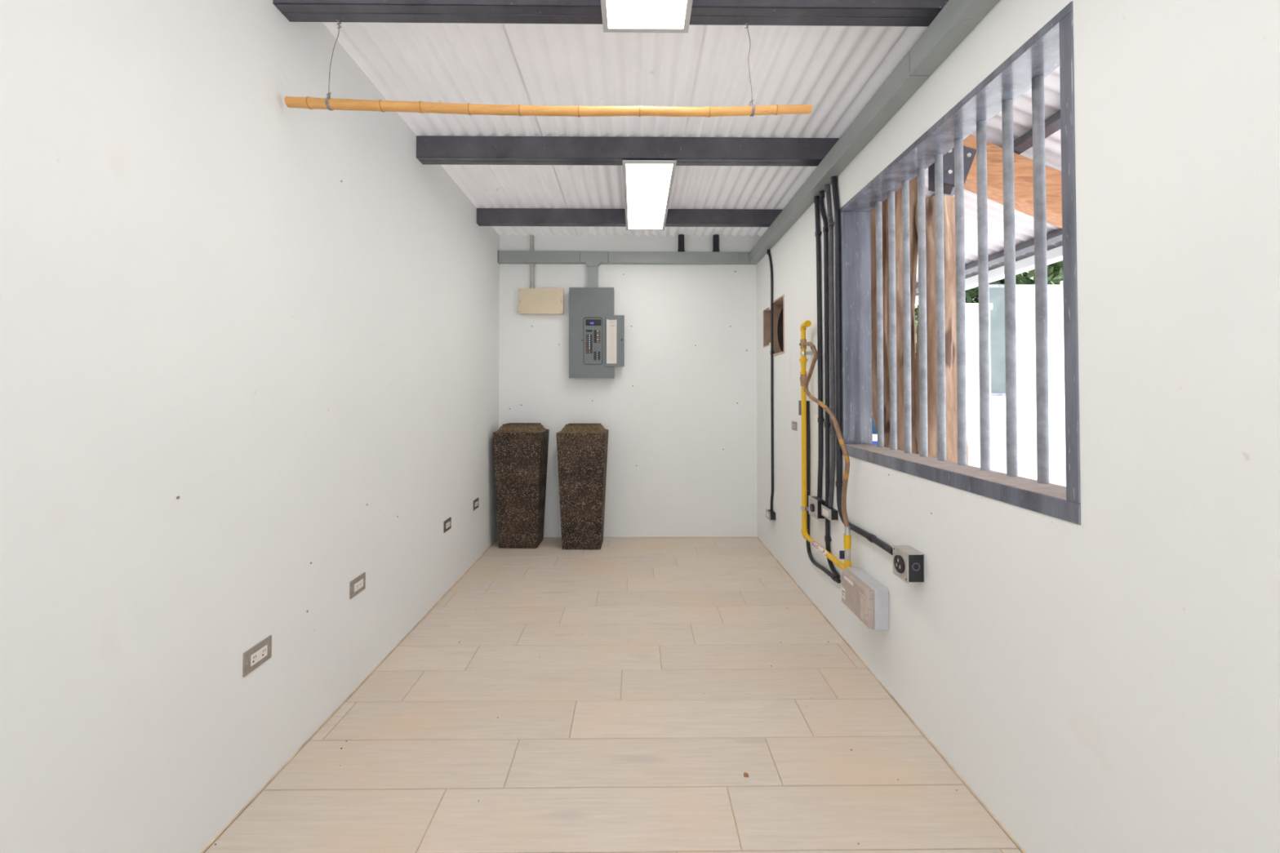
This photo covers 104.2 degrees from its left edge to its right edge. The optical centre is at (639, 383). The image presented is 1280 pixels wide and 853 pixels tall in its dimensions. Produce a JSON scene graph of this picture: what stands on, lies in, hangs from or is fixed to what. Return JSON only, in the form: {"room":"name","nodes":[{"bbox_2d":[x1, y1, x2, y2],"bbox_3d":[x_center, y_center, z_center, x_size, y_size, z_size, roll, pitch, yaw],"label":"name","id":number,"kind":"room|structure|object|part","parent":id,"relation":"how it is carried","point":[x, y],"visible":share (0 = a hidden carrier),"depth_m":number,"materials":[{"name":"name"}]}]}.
{"room":"utility room","nodes":[
{"label":"utility room","id":0,"kind":"room"},
{"bbox_2d":[0,0,499,852],"bbox_3d":[-1.260,-0.070,1.119,0.152,2.720,6.660,0,-1,-1],"label":"wall","id":1,"kind":"structure","parent":0,"point":[249,340],"depth_m":1.36,"materials":[{"name":"paint"}]},
{"bbox_2d":[242,635,271,677],"bbox_3d":[-1.189,0.845,1.548,0.012,0.071,0.114,0,-1,-1],"label":"wall outlet","id":2,"kind":"object","parent":1,"relation":"attached to","point":[261,652],"visible":1,"depth_m":1.54,"materials":[{"name":"white plastic"}]},
{"bbox_2d":[200,537,497,852],"bbox_3d":[-1.185,1.267,1.021,0.008,0.010,6.509,0,-1,-1],"label":"trim","id":3,"kind":"structure","parent":1,"relation":"attached to","point":[208,846],"depth_m":1.82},
{"bbox_2d":[349,572,365,599],"bbox_3d":[-1.194,0.853,2.107,0.012,0.071,0.114,0,-1,-1],"label":"wall outlet","id":4,"kind":"object","parent":1,"relation":"attached to","point":[357,585],"visible":1,"depth_m":2.10,"materials":[{"name":"white plastic"}]},
{"bbox_2d":[443,517,451,533],"bbox_3d":[-1.204,0.883,3.114,0.012,0.071,0.114,0,-1,-1],"label":"wall outlet","id":5,"kind":"object","parent":1,"relation":"attached to","point":[447,523],"visible":1,"depth_m":3.10,"materials":[{"name":"white plastic"}]},
{"bbox_2d":[473,497,478,510],"bbox_3d":[-1.210,0.887,3.673,0.012,0.071,0.114,0,-1,-1],"label":"wall outlet","id":6,"kind":"object","parent":1,"relation":"attached to","point":[475,501],"visible":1,"depth_m":3.65,"materials":[{"name":"white plastic"}]},
{"bbox_2d":[497,0,999,287],"bbox_3d":[-0.070,-1.058,1.083,2.231,0.357,6.490,0,-1,-1],"label":"duct","id":7,"kind":"object","parent":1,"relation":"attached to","point":[957,19],"visible":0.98,"depth_m":2.32,"materials":[{"name":"grey metal"}]},
{"bbox_2d":[529,234,533,250],"bbox_3d":[-0.934,-1.212,4.303,0.035,0.144,0.034,0,-1,-1],"label":"conduit","id":8,"kind":"object","parent":7,"relation":"on","point":[531,237],"visible":0.83,"depth_m":4.29,"materials":[{"name":"grey metal"}]},
{"bbox_2d":[677,234,684,251],"bbox_3d":[0.356,-1.210,4.301,0.060,0.152,0.060,0,-1,-1],"label":"stub","id":9,"kind":"object","parent":7,"relation":"on","point":[681,237],"visible":0.86,"depth_m":4.28,"materials":[{"name":"black plastic"}]},
{"bbox_2d":[712,234,719,252],"bbox_3d":[0.658,-1.209,4.304,0.060,0.152,0.060,0,-1,-1],"label":"stub","id":10,"kind":"object","parent":7,"relation":"on","point":[715,237],"visible":0.88,"depth_m":4.28,"materials":[{"name":"black plastic"}]},
{"bbox_3d":[0.897,-1.087,4.308,0.082,0.094,0.060,0,-1,-1],"label":"elbow plate","id":11,"kind":"part","parent":7,"relation":"part of","materials":[{"name":"grey metal"}]},
{"bbox_2d":[204,537,1022,852],"bbox_3d":[-0.070,1.299,1.107,2.532,0.060,6.660,0,-1,-1],"label":"floor","id":12,"kind":"structure","parent":0,"point":[611,740],"depth_m":1.82,"materials":[{"name":"tile"}]},
{"bbox_2d":[493,422,549,548],"bbox_3d":[-0.977,0.825,4.115,0.388,0.990,0.318,0,-1,1],"label":"planter","id":13,"kind":"object","parent":12,"relation":"on","point":[520,449],"visible":1,"depth_m":3.98,"materials":[{"name":"stone"}]},
{"bbox_2d":[555,423,608,549],"bbox_3d":[-0.465,0.825,4.087,0.388,0.988,0.350,0,-1,0],"label":"planter","id":14,"kind":"object","parent":12,"relation":"on","point":[581,448],"visible":1,"depth_m":3.94,"materials":[{"name":"stone"}]},
{"bbox_2d":[214,608,957,844],"bbox_3d":[-0.098,1.288,2.250,2.175,0.003,1.762,0,-1,-1],"label":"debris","id":15,"kind":"object","parent":12,"relation":"on","point":[787,608],"visible":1,"depth_m":1.78,"materials":[{"name":"brown"}]},
{"bbox_2d":[322,22,928,236],"bbox_3d":[-0.055,-1.394,1.004,2.530,0.102,6.860,0,-1,-1],"label":"ceiling","id":16,"kind":"structure","parent":0,"point":[836,70],"depth_m":2.27,"materials":[{"name":"white metal"}]},
{"bbox_2d":[272,0,948,26],"bbox_3d":[-0.048,-1.297,1.667,2.328,0.133,0.080,0,-1,-1],"label":"steel purlin","id":17,"kind":"object","parent":16,"relation":"attached to","point":[722,12],"visible":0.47,"depth_m":1.65,"materials":[{"name":"black paint"}]},
{"bbox_2d":[324,18,341,110],"bbox_3d":[-1.018,-1.114,1.671,0.038,0.415,0.080,0,-1,-1],"label":"wire","id":18,"kind":"object","parent":17,"relation":"hanging from","point":[328,95],"visible":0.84,"depth_m":1.65,"materials":[{"name":"grey metal"}]},
{"bbox_2d":[284,96,812,117],"bbox_3d":[-0.297,-0.918,1.653,1.735,0.060,0.038,0,-1,-1],"label":"bamboo pole","id":19,"kind":"object","parent":18,"relation":"hanging from","point":[311,103],"visible":1,"depth_m":1.64,"materials":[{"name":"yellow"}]},
{"bbox_2d":[600,0,693,32],"bbox_3d":[0.025,-1.235,1.168,0.294,0.012,1.120,0,-1,-1],"label":"light panel","id":20,"kind":"object","parent":17,"relation":"attached to","point":[618,15],"visible":1,"depth_m":1.65,"materials":[{"name":"grey plastic"}]},
{"bbox_2d":[744,22,755,116],"bbox_3d":[0.366,-1.108,1.684,0.024,0.428,0.078,0,-1,-10],"label":"wire","id":21,"kind":"object","parent":17,"relation":"hanging from","point":[746,23],"visible":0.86,"depth_m":1.66,"materials":[{"name":"grey metal"}]},
{"bbox_2d":[416,135,839,166],"bbox_3d":[-0.058,-1.272,2.726,2.328,0.120,0.083,0,-1,-1],"label":"steel purlin","id":22,"kind":"object","parent":16,"relation":"attached to","point":[430,149],"visible":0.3,"depth_m":2.69,"materials":[{"name":"black paint"}]},
{"bbox_2d":[476,208,782,226],"bbox_3d":[-0.068,-1.245,3.736,2.328,0.114,0.068,0,-1,-1],"label":"steel purlin","id":23,"kind":"object","parent":16,"relation":"attached to","point":[485,216],"visible":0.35,"depth_m":3.70,"materials":[{"name":"black paint"}]},
{"bbox_2d":[622,160,676,230],"bbox_3d":[0.046,-1.192,3.245,0.292,0.012,1.120,0,-1,-1],"label":"light panel","id":24,"kind":"object","parent":23,"relation":"attached to","point":[647,184],"visible":1,"depth_m":3.08,"materials":[{"name":"grey plastic"}]},
{"bbox_2d":[498,233,761,537],"bbox_3d":[-0.064,0.006,4.384,2.309,2.680,0.152,0,-1,-1],"label":"wall","id":25,"kind":"structure","parent":0,"point":[679,416],"depth_m":4.31,"materials":[{"name":"paint"}]},
{"bbox_2d":[529,262,534,288],"bbox_3d":[-0.930,-0.927,4.298,0.039,0.221,0.038,0,-1,-1],"label":"conduit","id":26,"kind":"object","parent":25,"relation":"attached to","point":[532,265],"visible":0.88,"depth_m":4.28,"materials":[{"name":"grey metal"}]},
{"bbox_2d":[518,288,564,314],"bbox_3d":[-0.849,-0.709,4.285,0.382,0.220,0.058,0,-1,-1],"label":"junction box","id":27,"kind":"object","parent":25,"relation":"attached to","point":[531,300],"visible":1,"depth_m":4.26,"materials":[{"name":"beige plastic"}]},
{"bbox_2d":[568,287,624,377],"bbox_3d":[-0.368,-0.432,4.256,0.467,0.770,0.117,0,-1,-1],"label":"breaker panel","id":28,"kind":"object","parent":25,"relation":"attached to","point":[596,335],"visible":1,"depth_m":4.21,"materials":[{"name":"grey metal"}]},
{"bbox_3d":[-0.399,-0.364,4.219,0.168,0.406,0.001,0,-1,-1],"label":"plate","id":29,"kind":"part","parent":28,"relation":"part of","materials":[{"name":"grey metal"}]},
{"bbox_3d":[-0.212,-0.364,4.206,0.158,0.433,0.006,0,-1,-1],"label":"door","id":30,"kind":"part","parent":28,"relation":"part of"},
{"bbox_2d":[543,537,756,537],"bbox_3d":[-0.102,1.324,4.286,2.230,0.010,0.008,0,-1,-1],"label":"trim","id":31,"kind":"structure","parent":25,"relation":"attached to","point":[544,537],"depth_m":4.29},
{"bbox_2d":[755,0,1279,852],"bbox_3d":[1.126,0.045,1.141,0.164,2.490,6.660,0,-1,-1],"label":"wall","id":32,"kind":"structure","parent":0,"point":[1108,682],"depth_m":1.08,"materials":[{"name":"paint"}]},
{"bbox_2d":[763,311,770,347],"bbox_3d":[1.092,-0.452,4.015,0.146,0.306,0.189,0,-1,-1],"label":"wall niche","id":33,"kind":"object","parent":32,"relation":"attached to","point":[766,314],"visible":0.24,"depth_m":4.10,"materials":[{"name":"brown wood"}]},
{"bbox_2d":[765,508,775,520],"bbox_3d":[0.994,0.996,3.791,0.050,0.063,0.120,0,-1,-1],"label":"outlet box","id":34,"kind":"object","parent":32,"relation":"attached to","point":[771,515],"visible":0.98,"depth_m":3.75,"materials":[{"name":"black plastic"}]},
{"bbox_3d":[0.975,0.996,3.791,0.003,0.063,0.120,0,-1,-1],"label":"plate","id":35,"kind":"part","parent":34,"relation":"part of","materials":[{"name":"white plastic"}]},
{"bbox_2d":[767,249,773,511],"bbox_3d":[1.008,-0.042,3.836,0.025,2.027,0.115,0,-1,-1],"label":"conduit","id":36,"kind":"object","parent":32,"relation":"attached to","point":[768,251],"visible":1,"depth_m":3.79,"materials":[{"name":"plastic"}]},
{"bbox_2d":[773,294,784,355],"bbox_3d":[1.091,-0.423,3.689,0.154,0.414,0.339,0,-1,-1],"label":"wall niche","id":37,"kind":"object","parent":32,"relation":"attached to","point":[778,304],"visible":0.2,"depth_m":3.85,"materials":[{"name":"brown wood"}]},
{"bbox_2d":[791,421,797,431],"bbox_3d":[1.022,0.278,3.295,0.010,0.057,0.099,0,-1,-1],"label":"cover plate","id":38,"kind":"object","parent":32,"relation":"attached to","point":[793,423],"visible":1,"depth_m":3.28,"materials":[{"name":"white"}]},
{"bbox_2d":[798,400,809,415],"bbox_3d":[1.011,0.149,3.065,0.030,0.090,0.112,0,-1,-1],"label":"switch box","id":39,"kind":"object","parent":32,"relation":"attached to","point":[799,402],"visible":0.51,"depth_m":3.01,"materials":[{"name":"black plastic"}]},
{"bbox_3d":[0.997,0.149,3.065,0.003,0.090,0.112,0,-1,-1],"label":"plate","id":40,"kind":"part","parent":39,"relation":"part of","materials":[{"name":"grey metal"}]},
{"bbox_2d":[808,495,825,519],"bbox_3d":[0.997,0.699,2.818,0.064,0.106,0.138,0,-1,-1],"label":"box","id":41,"kind":"object","parent":32,"relation":"attached to","point":[815,504],"visible":0.88,"depth_m":2.78,"materials":[{"name":"black plastic"}]},
{"bbox_2d":[809,503,814,511],"bbox_3d":[0.971,0.699,2.806,0.012,0.044,0.043,0,-1,-1],"label":"receptacle","id":42,"kind":"object","parent":41,"relation":"attached to","point":[812,505],"depth_m":2.80,"materials":[{"name":"black plastic"}]},
{"bbox_3d":[0.979,0.699,2.818,0.003,0.106,0.138,0,-1,-1],"label":"plate","id":43,"kind":"part","parent":41,"relation":"part of","materials":[{"name":"silver metal"}]},
{"bbox_2d":[813,195,824,497],"bbox_3d":[1.015,-0.216,2.821,0.031,1.720,0.074,0,-1,-1],"label":"conduit","id":44,"kind":"object","parent":32,"relation":"attached to","point":[818,233],"visible":0.97,"depth_m":2.80,"materials":[{"name":"plastic"}]},
{"bbox_2d":[806,415,840,583],"bbox_3d":[1.017,0.620,2.792,0.026,0.860,0.466,0,-1,-1],"label":"conduit","id":45,"kind":"object","parent":32,"relation":"attached to","point":[829,574],"visible":0.8,"depth_m":3.00,"materials":[{"name":"plastic"}]},
{"bbox_2d":[799,320,851,570],"bbox_3d":[0.983,0.268,2.685,0.074,1.285,0.671,0,-1,2],"label":"gas pipe","id":46,"kind":"object","parent":32,"relation":"attached to","point":[846,555],"visible":0.94,"depth_m":2.95,"materials":[{"name":"yellow metal"}]},
{"bbox_2d":[802,342,849,527],"bbox_3d":[0.968,0.223,2.648,0.048,0.954,0.620,0,-1,-1],"label":"gas hose","id":47,"kind":"object","parent":46,"relation":"attached to","point":[811,344],"visible":1,"depth_m":2.43,"materials":[{"name":"brown rubber"}]},
{"bbox_3d":[0.974,0.821,2.375,0.030,0.038,0.038,0,-1,-1],"label":"valve lever","id":48,"kind":"part","parent":46,"relation":"part of","materials":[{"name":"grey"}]},
{"bbox_2d":[818,190,839,578],"bbox_3d":[1.017,-0.038,2.680,0.029,2.084,0.209,0,-1,-1],"label":"conduit","id":49,"kind":"object","parent":32,"relation":"attached to","point":[821,193],"visible":0.91,"depth_m":2.70,"materials":[{"name":"plastic"}]},
{"bbox_2d":[821,504,838,520],"bbox_3d":[1.007,0.685,2.648,0.046,0.058,0.131,0,-1,-1],"label":"outlet box","id":50,"kind":"object","parent":32,"relation":"attached to","point":[830,513],"visible":0.94,"depth_m":2.61,"materials":[{"name":"black plastic"}]},
{"bbox_2d":[822,508,828,517],"bbox_3d":[0.987,0.685,2.648,0.005,0.032,0.068,0,-1,-1],"label":"socket","id":51,"kind":"object","parent":50,"relation":"attached to","point":[825,511],"depth_m":2.64,"materials":[{"name":"white plastic"}]},
{"bbox_3d":[0.991,0.685,2.648,0.003,0.058,0.131,0,-1,-1],"label":"plate","id":52,"kind":"part","parent":50,"relation":"part of","materials":[{"name":"silver metal"}]},
{"bbox_2d":[824,184,835,507],"bbox_3d":[1.018,-0.211,2.657,0.028,1.741,0.088,0,-1,-1],"label":"conduit","id":53,"kind":"object","parent":32,"relation":"attached to","point":[827,187],"visible":0.98,"depth_m":2.63,"materials":[{"name":"black plastic"}]},
{"bbox_2d":[831,175,893,555],"bbox_3d":[1.018,-0.194,2.312,0.034,1.788,0.584,0,-1,-1],"label":"conduit","id":54,"kind":"object","parent":32,"relation":"attached to","point":[872,538],"visible":0.86,"depth_m":2.54,"materials":[{"name":"plastic"}]},
{"bbox_2d":[841,567,888,630],"bbox_3d":[0.986,0.943,2.204,0.096,0.168,0.275,0,-1,-1],"label":"enclosure","id":55,"kind":"object","parent":32,"relation":"attached to","point":[865,597],"visible":1,"depth_m":2.11,"materials":[{"name":"white"}]},
{"bbox_2d":[756,537,1025,852],"bbox_3d":[1.045,1.267,1.043,0.008,0.010,6.508,0,-1,-1],"label":"trim","id":56,"kind":"structure","parent":32,"relation":"attached to","point":[1022,851],"depth_m":1.81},
{"bbox_2d":[893,545,924,583],"bbox_3d":[1.002,0.676,1.868,0.071,0.109,0.107,0,-1,-1],"label":"box","id":57,"kind":"object","parent":32,"relation":"attached to","point":[908,562],"visible":1,"depth_m":1.82,"materials":[{"name":"black plastic"}]},
{"bbox_2d":[893,555,905,573],"bbox_3d":[0.972,0.675,1.866,0.008,0.064,0.064,0,-1,-1],"label":"receptacle","id":58,"kind":"object","parent":57,"relation":"attached to","point":[899,560],"depth_m":1.86,"materials":[{"name":"black plastic"}]},
{"bbox_3d":[0.978,0.676,1.868,0.003,0.109,0.107,0,-1,-1],"label":"plate","id":59,"kind":"part","parent":57,"relation":"part of","materials":[{"name":"silver metal"}]},
{"bbox_2d":[840,0,1080,524],"bbox_3d":[1.108,-0.283,1.875,0.147,1.260,1.368,0,-1,-1],"label":"window","id":60,"kind":"structure","parent":32,"relation":"in","point":[1051,47],"depth_m":1.68,"materials":[{"name":"paint"}]},
{"bbox_3d":[1.108,0.322,1.865,0.147,0.050,1.368,0,-1,-1],"label":"sill","id":61,"kind":"part","parent":60,"relation":"part of","materials":[{"name":"paint"}]},
{"label":"outside","id":62,"kind":"structure","parent":0,"visible":0},
{"bbox_3d":[-0.075,1.451,7.475,60.000,0.100,65.000,0,-1,-1],"label":"ground","id":63,"kind":"structure","parent":62,"visible":0},
{"bbox_2d":[872,433,877,445],"bbox_3d":[1.889,0.863,3.905,0.464,0.951,0.464,0,-1,-1],"label":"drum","id":64,"kind":"object","parent":63,"relation":"on","point":[874,436],"visible":0.04,"depth_m":3.73,"materials":[{"name":"plastic"}]},
{"bbox_2d":[871,417,877,434],"bbox_3d":[1.849,0.326,3.914,0.210,0.122,0.210,0,-1,-1],"label":"bucket","id":65,"kind":"object","parent":64,"relation":"on","point":[874,431],"visible":0.06,"depth_m":3.84,"materials":[{"name":"blue plastic"}]},
{"bbox_3d":[1.889,0.410,3.913,0.452,0.045,0.452,0,-1,-1],"label":"lid","id":66,"kind":"part","parent":64,"relation":"part of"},
{"bbox_2d":[871,305,918,417],"bbox_3d":[3.771,-0.620,8.631,2.612,4.096,2.271,0,-1,-1],"label":"tree","id":67,"kind":"object","parent":63,"relation":"on","point":[916,306],"visible":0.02,"depth_m":7.99,"materials":[{"name":"green plant"}]},
{"bbox_2d":[870,175,968,465],"bbox_3d":[1.397,0.089,2.540,0.305,2.450,0.542,0,-1,-16],"label":"log post","id":68,"kind":"object","parent":63,"relation":"on","point":[948,201],"visible":0.25,"depth_m":2.46,"materials":[{"name":"brown wood"}]},
{"bbox_3d":[1.366,0.092,2.703,0.285,2.450,0.177,0,-1,-1],"label":"stem","id":69,"kind":"part","parent":68,"relation":"part of","materials":[{"name":"brown wood"}]},
{"bbox_3d":[1.346,0.089,2.547,0.219,2.450,0.210,0,-1,-1],"label":"stem","id":70,"kind":"part","parent":68,"relation":"part of","materials":[{"name":"brown wood"}]},
{"bbox_3d":[1.458,0.207,2.408,0.259,2.210,0.283,0,-1,-1],"label":"stem","id":71,"kind":"part","parent":68,"relation":"part of","materials":[{"name":"brown wood"}]},
{"bbox_2d":[928,134,1062,228],"bbox_3d":[2.002,-0.869,2.378,1.190,0.661,0.108,0,-1,-1],"label":"wooden beam","id":72,"kind":"structure","parent":68,"relation":"on","point":[1023,166],"depth_m":2.34,"materials":[{"name":"brown wood"}]},
{"bbox_2d":[915,227,1062,292],"bbox_3d":[2.402,-0.854,2.745,0.064,0.064,6.812,0,-1,-1],"label":"steel beam","id":73,"kind":"object","parent":72,"relation":"on","point":[1055,236],"visible":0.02,"depth_m":3.12,"materials":[{"name":"grey metal"}]},
{"bbox_2d":[928,110,1060,197],"bbox_3d":[1.772,-1.107,2.744,0.064,0.064,6.812,0,-1,-1],"label":"steel beam","id":74,"kind":"object","parent":72,"relation":"on","point":[1052,124],"visible":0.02,"depth_m":2.24,"materials":[{"name":"grey metal"}]},
{"bbox_2d":[965,302,992,470],"bbox_3d":[3.794,0.234,5.735,0.333,2.273,0.340,0,-1,-1],"label":"pillar","id":75,"kind":"structure","parent":63,"relation":"on","point":[972,368],"depth_m":5.59,"materials":[{"name":"white paint"}]},
{"bbox_2d":[964,260,1062,302],"bbox_3d":[6.546,-0.897,8.747,2.874,4.652,2.231,0,-1,-1],"label":"tree","id":76,"kind":"object","parent":63,"relation":"on","point":[1055,270],"visible":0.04,"depth_m":7.97,"materials":[{"name":"green plant"}]},
{"bbox_2d":[1015,284,1066,486],"bbox_3d":[7.412,0.069,6.374,5.490,2.625,0.240,0,-1,-1],"label":"wall","id":77,"kind":"structure","parent":63,"relation":"on","point":[1024,294],"depth_m":6.25,"materials":[{"name":"white paint"}]},
{"bbox_2d":[988,284,1006,473],"bbox_3d":[4.538,0.059,6.306,0.285,2.642,0.040,0,-1,-1],"label":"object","id":78,"kind":"structure","parent":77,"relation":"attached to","point":[996,291],"depth_m":6.30,"materials":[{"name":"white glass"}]},
{"bbox_3d":[4.538,0.059,6.306,0.285,2.642,0.040,0,-1,-1],"label":"frame","id":79,"kind":"part","parent":78,"relation":"part of","materials":[{"name":"paint"}]},
{"bbox_3d":[4.538,-0.552,6.316,0.225,1.339,0.020,0,-1,-1],"label":"pane","id":80,"kind":"part","parent":78,"relation":"part of","materials":[{"name":"clear glass"}]},
{"bbox_3d":[4.538,0.768,6.293,0.225,1.223,0.020,0,-1,-1],"label":"panel","id":81,"kind":"part","parent":78,"relation":"part of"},
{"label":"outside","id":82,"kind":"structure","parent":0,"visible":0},
{"bbox_2d":[915,66,1062,295],"bbox_3d":[1.908,-1.091,2.759,1.420,0.591,6.860,0,-1,-1],"label":"roof","id":83,"kind":"structure","parent":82,"point":[1022,105],"depth_m":2.85,"materials":[{"name":"white metal"}]},
{"bbox_2d":[915,245,1062,306],"bbox_3d":[2.538,-0.790,2.740,0.094,0.060,6.800,0,-1,-1],"label":"gutter","id":84,"kind":"object","parent":83,"relation":"attached to","point":[1055,255],"visible":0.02,"depth_m":3.28,"materials":[{"name":"white metal"}]}
]}

